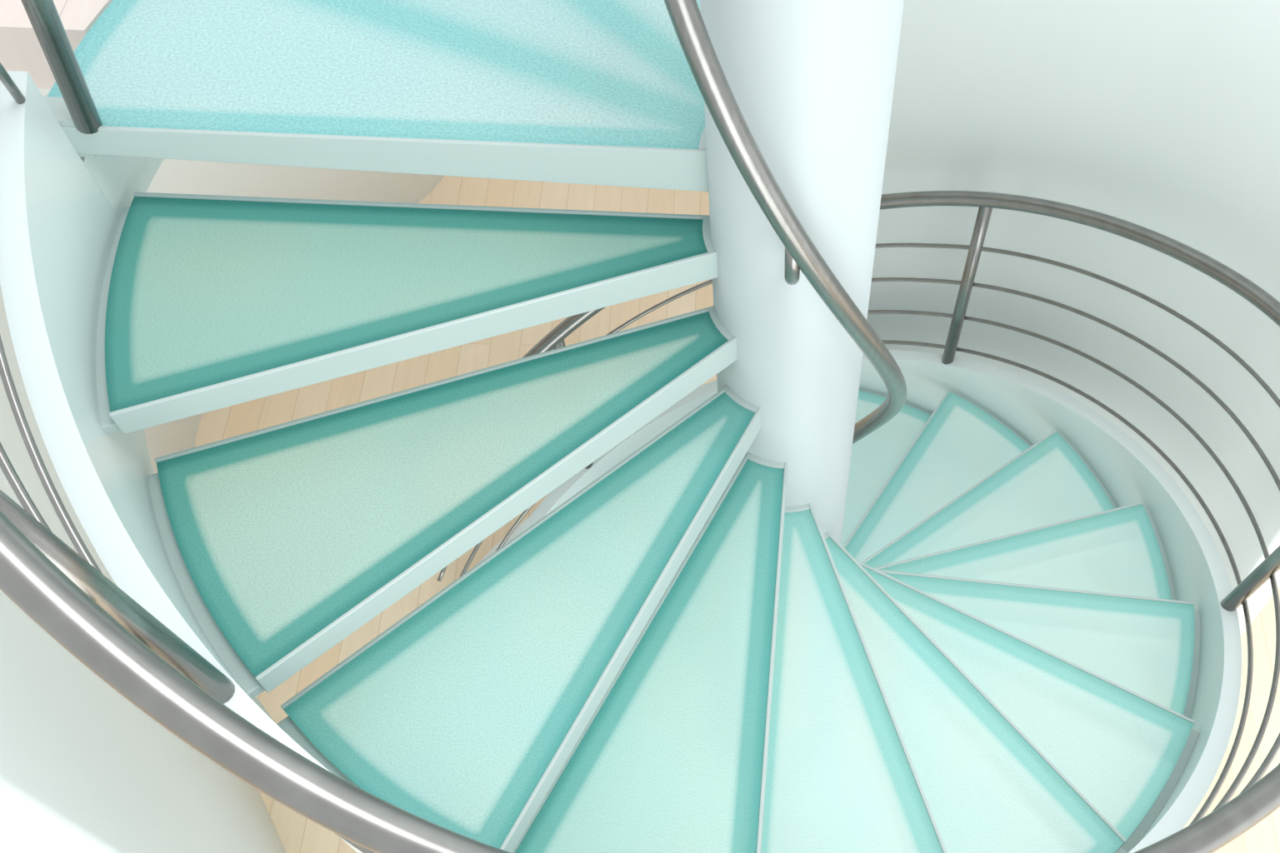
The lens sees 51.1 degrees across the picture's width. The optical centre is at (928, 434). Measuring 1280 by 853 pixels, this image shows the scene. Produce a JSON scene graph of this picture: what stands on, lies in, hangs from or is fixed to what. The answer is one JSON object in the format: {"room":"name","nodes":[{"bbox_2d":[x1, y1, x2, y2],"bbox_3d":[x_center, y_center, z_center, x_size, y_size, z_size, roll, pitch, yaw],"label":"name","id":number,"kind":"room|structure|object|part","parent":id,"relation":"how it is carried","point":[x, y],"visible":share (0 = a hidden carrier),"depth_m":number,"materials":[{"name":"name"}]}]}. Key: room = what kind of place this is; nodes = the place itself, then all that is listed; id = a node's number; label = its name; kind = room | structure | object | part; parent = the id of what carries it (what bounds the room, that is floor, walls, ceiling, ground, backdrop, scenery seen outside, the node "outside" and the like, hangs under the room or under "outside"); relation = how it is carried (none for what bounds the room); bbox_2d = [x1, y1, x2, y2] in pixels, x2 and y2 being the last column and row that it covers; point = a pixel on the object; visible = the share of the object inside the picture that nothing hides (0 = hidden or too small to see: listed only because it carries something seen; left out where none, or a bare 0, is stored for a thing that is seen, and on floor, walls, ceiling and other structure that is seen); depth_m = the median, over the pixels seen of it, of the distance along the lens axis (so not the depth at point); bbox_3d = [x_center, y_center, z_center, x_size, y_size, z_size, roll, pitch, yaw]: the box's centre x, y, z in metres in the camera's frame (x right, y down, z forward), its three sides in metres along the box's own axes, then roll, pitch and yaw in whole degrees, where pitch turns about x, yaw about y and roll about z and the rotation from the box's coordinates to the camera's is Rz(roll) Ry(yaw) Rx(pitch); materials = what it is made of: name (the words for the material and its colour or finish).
{"room":"spiral staircase","nodes":[
{"label":"spiral staircase","id":0,"kind":"room"},
{"bbox_2d":[0,0,113,88],"bbox_3d":[-2.739,-1.966,2.672,4.109,0.120,3.300,1,57,-7],"label":"floor","id":1,"kind":"structure","parent":0,"point":[21,50],"depth_m":1.94,"materials":[{"name":"brown wood"}]},
{"bbox_2d":[0,88,444,852],"bbox_3d":[-2.082,-0.798,3.558,1.042,2.750,4.235,1,57,-7],"label":"wall","id":2,"kind":"structure","parent":0,"point":[83,769],"depth_m":2.77,"materials":[{"name":"white paint"}]},
{"bbox_2d":[195,175,1279,852],"bbox_3d":[-0.565,0.239,4.797,10.000,0.100,10.000,1,57,-7],"label":"floor","id":3,"kind":"structure","parent":0,"point":[297,833],"depth_m":4.73,"materials":[{"name":"brown wood"}]},
{"bbox_2d":[0,0,1241,852],"bbox_3d":[-0.181,-0.557,1.730,2.140,5.930,2.140,1,57,-7],"label":"spiral staircase","id":4,"kind":"structure","parent":3,"relation":"on","point":[988,619],"depth_m":1.99,"materials":[{"name":"glass"}]},
{"bbox_3d":[-1.228,-0.436,1.824,0.073,0.070,0.047,1,57,-7],"label":"corner plate","id":5,"kind":"part","parent":4,"relation":"part of","materials":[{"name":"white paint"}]},
{"bbox_3d":[-0.660,-0.865,2.163,1.248,0.022,1.060,1,57,-7],"label":"glass panel","id":6,"kind":"part","parent":4,"relation":"part of","materials":[{"name":"teal glass"}]},
{"bbox_3d":[-0.671,-0.856,2.189,1.276,0.085,1.088,1,57,-7],"label":"frame","id":7,"kind":"part","parent":4,"relation":"part of","materials":[{"name":"white paint"}]},
{"bbox_3d":[-0.766,-0.185,1.914,0.871,0.022,0.395,1,57,-7],"label":"glass panel","id":8,"kind":"part","parent":4,"relation":"part of","materials":[{"name":"teal glass"}]},
{"bbox_3d":[-0.773,-0.176,1.926,0.903,0.062,0.409,1,57,-7],"label":"frame","id":9,"kind":"part","parent":4,"relation":"part of","materials":[{"name":"teal glass"}]},
{"bbox_3d":[-0.729,0.066,1.960,0.838,0.022,0.650,1,57,-7],"label":"glass panel","id":10,"kind":"part","parent":4,"relation":"part of","materials":[{"name":"teal glass"}]},
{"bbox_3d":[-0.677,0.088,1.972,0.904,0.062,0.408,-18,61,-18],"label":"frame","id":11,"kind":"part","parent":4,"relation":"part of","materials":[{"name":"teal glass"}]},
{"bbox_3d":[-0.623,0.271,2.045,0.687,0.022,0.823,1,57,-7],"label":"glass panel","id":12,"kind":"part","parent":4,"relation":"part of","materials":[{"name":"teal glass"}]},
{"bbox_3d":[-0.517,0.303,2.057,0.408,0.062,0.904,41,62,18],"label":"frame","id":13,"kind":"part","parent":4,"relation":"part of","materials":[{"name":"teal glass"}]},
{"bbox_2d":[0,0,1279,852],"bbox_3d":[-0.258,0.060,2.630,2.243,3.328,2.235,1,57,-7],"label":"stair railing","id":14,"kind":"object","parent":4,"relation":"attached to","point":[63,591],"visible":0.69,"depth_m":1.53,"materials":[{"name":"silver metal"}]},
{"bbox_3d":[-1.173,-0.453,1.633,0.012,0.306,0.174,-30,66,-24],"label":"landing rod","id":15,"kind":"part","parent":14,"relation":"part of","materials":[{"name":"silver metal"}]},
{"bbox_3d":[-1.081,-0.593,1.509,0.157,0.688,0.033,22,57,7],"label":"landing post","id":16,"kind":"part","parent":14,"relation":"part of","materials":[{"name":"silver metal"}]},
{"bbox_3d":[-0.886,0.164,1.361,0.036,0.668,0.080,39,61,17],"label":"post","id":17,"kind":"part","parent":14,"relation":"part of","materials":[{"name":"silver metal"}]},
{"bbox_3d":[-1.086,-0.091,3.935,0.036,0.668,0.066,-33,67,-25],"label":"post","id":18,"kind":"part","parent":14,"relation":"part of","materials":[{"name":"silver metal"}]},
{"bbox_3d":[-0.328,0.221,2.921,2.151,2.656,2.151,1,57,-7],"label":"rod","id":19,"kind":"part","parent":14,"relation":"part of","materials":[{"name":"silver metal"}]},
{"bbox_3d":[-0.307,0.144,2.795,2.171,2.656,2.168,1,57,-7],"label":"rod","id":20,"kind":"part","parent":14,"relation":"part of","materials":[{"name":"silver metal"}]},
{"bbox_3d":[-0.285,0.067,2.669,2.190,2.656,2.186,1,57,-7],"label":"rod","id":21,"kind":"part","parent":14,"relation":"part of","materials":[{"name":"silver metal"}]},
{"bbox_3d":[-0.264,-0.010,2.543,2.210,2.656,2.203,1,57,-7],"label":"rod","id":22,"kind":"part","parent":14,"relation":"part of","materials":[{"name":"silver metal"}]},
{"bbox_3d":[0.110,-0.425,3.694,0.036,0.669,0.095,25,58,9],"label":"post","id":23,"kind":"part","parent":14,"relation":"part of","materials":[{"name":"silver metal"}]},
{"bbox_3d":[0.774,0.228,2.706,0.122,0.671,0.035,9,57,-2],"label":"post","id":24,"kind":"part","parent":14,"relation":"part of","materials":[{"name":"silver metal"}]},
{"bbox_3d":[-0.465,0.417,2.174,0.438,0.022,0.880,1,57,-7],"label":"glass panel","id":25,"kind":"part","parent":4,"relation":"part of","materials":[{"name":"teal glass"}]},
{"bbox_3d":[-0.321,0.457,2.186,0.408,0.062,0.904,22,57,7],"label":"frame","id":26,"kind":"part","parent":4,"relation":"part of","materials":[{"name":"teal glass"}]},
{"bbox_2d":[664,0,906,444],"bbox_3d":[-0.162,-0.590,1.660,0.448,3.180,0.448,1,57,-7],"label":"handrail","id":27,"kind":"object","parent":4,"relation":"attached to","point":[801,253],"visible":0.85,"depth_m":1.71,"materials":[{"name":"silver metal"}]},
{"bbox_3d":[-0.144,0.517,2.353,0.398,0.022,0.868,1,57,-7],"label":"glass panel","id":28,"kind":"part","parent":4,"relation":"part of","materials":[{"name":"teal glass"}]},
{"bbox_3d":[-0.146,0.531,2.364,0.411,0.062,0.900,1,57,-7],"label":"frame","id":29,"kind":"part","parent":4,"relation":"part of","materials":[{"name":"teal glass"}]},
{"bbox_3d":[-0.311,0.194,3.954,0.394,0.022,0.872,28,58,10],"label":"glass panel","id":30,"kind":"part","parent":4,"relation":"part of","materials":[{"name":"teal glass"}]},
{"bbox_3d":[-0.311,0.197,3.971,0.408,0.062,0.904,28,58,10],"label":"frame","id":31,"kind":"part","parent":4,"relation":"part of","materials":[{"name":"teal glass"}]},
{"bbox_3d":[-0.087,0.185,3.788,0.872,0.022,0.394,-32,67,-25],"label":"glass panel","id":32,"kind":"part","parent":4,"relation":"part of","materials":[{"name":"teal glass"}]},
{"bbox_3d":[0.011,0.207,3.806,0.771,0.062,0.809,1,57,-7],"label":"frame","id":33,"kind":"part","parent":4,"relation":"part of","materials":[{"name":"teal glass"}]},
{"bbox_3d":[0.060,0.540,2.568,0.394,0.022,0.872,-15,61,-16],"label":"glass panel","id":34,"kind":"part","parent":4,"relation":"part of","materials":[{"name":"teal glass"}]},
{"bbox_3d":[0.061,0.553,2.579,0.408,0.062,0.904,-15,61,-16],"label":"frame","id":35,"kind":"part","parent":4,"relation":"part of","materials":[{"name":"teal glass"}]},
{"bbox_3d":[0.092,0.232,3.579,0.872,0.022,0.394,-12,60,-15],"label":"glass panel","id":36,"kind":"part","parent":4,"relation":"part of","materials":[{"name":"teal glass"}]},
{"bbox_3d":[0.096,0.239,3.594,0.904,0.062,0.408,-12,60,-15],"label":"frame","id":37,"kind":"part","parent":4,"relation":"part of","materials":[{"name":"teal glass"}]},
{"bbox_3d":[0.191,0.359,3.308,0.866,0.022,0.400,1,57,-7],"label":"glass panel","id":38,"kind":"part","parent":4,"relation":"part of","materials":[{"name":"teal glass"}]},
{"bbox_3d":[0.196,0.368,3.322,0.898,0.062,0.413,1,57,-7],"label":"frame","id":39,"kind":"part","parent":4,"relation":"part of","materials":[{"name":"teal glass"}]},
{"bbox_3d":[0.187,0.508,2.827,0.408,0.062,0.904,-36,68,-26],"label":"frame","id":40,"kind":"part","parent":4,"relation":"part of","materials":[{"name":"teal glass"}]},
{"bbox_3d":[0.184,0.496,2.815,0.394,0.022,0.872,-36,68,-26],"label":"glass panel","id":41,"kind":"part","parent":4,"relation":"part of","materials":[{"name":"teal glass"}]},
{"bbox_3d":[0.239,0.424,3.090,0.904,0.062,0.408,25,58,9],"label":"frame","id":42,"kind":"part","parent":4,"relation":"part of","materials":[{"name":"teal glass"}]},
{"bbox_3d":[0.235,0.414,3.077,0.872,0.022,0.394,25,58,9],"label":"glass panel","id":43,"kind":"part","parent":4,"relation":"part of","materials":[{"name":"teal glass"}]},
{"bbox_2d":[866,0,1279,636],"bbox_3d":[0.533,-1.260,2.288,1.936,5.950,0.484,36,60,15],"label":"wall","id":44,"kind":"structure","parent":0,"point":[1162,117],"depth_m":3.39,"materials":[{"name":"white paint"}]},
{"bbox_2d":[475,517,529,565],"bbox_3d":[-0.500,1.050,4.213,2.480,0.020,2.480,1,57,-7],"label":"trim","id":45,"kind":"structure","parent":44,"relation":"attached to","point":[517,528],"depth_m":4.51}
]}

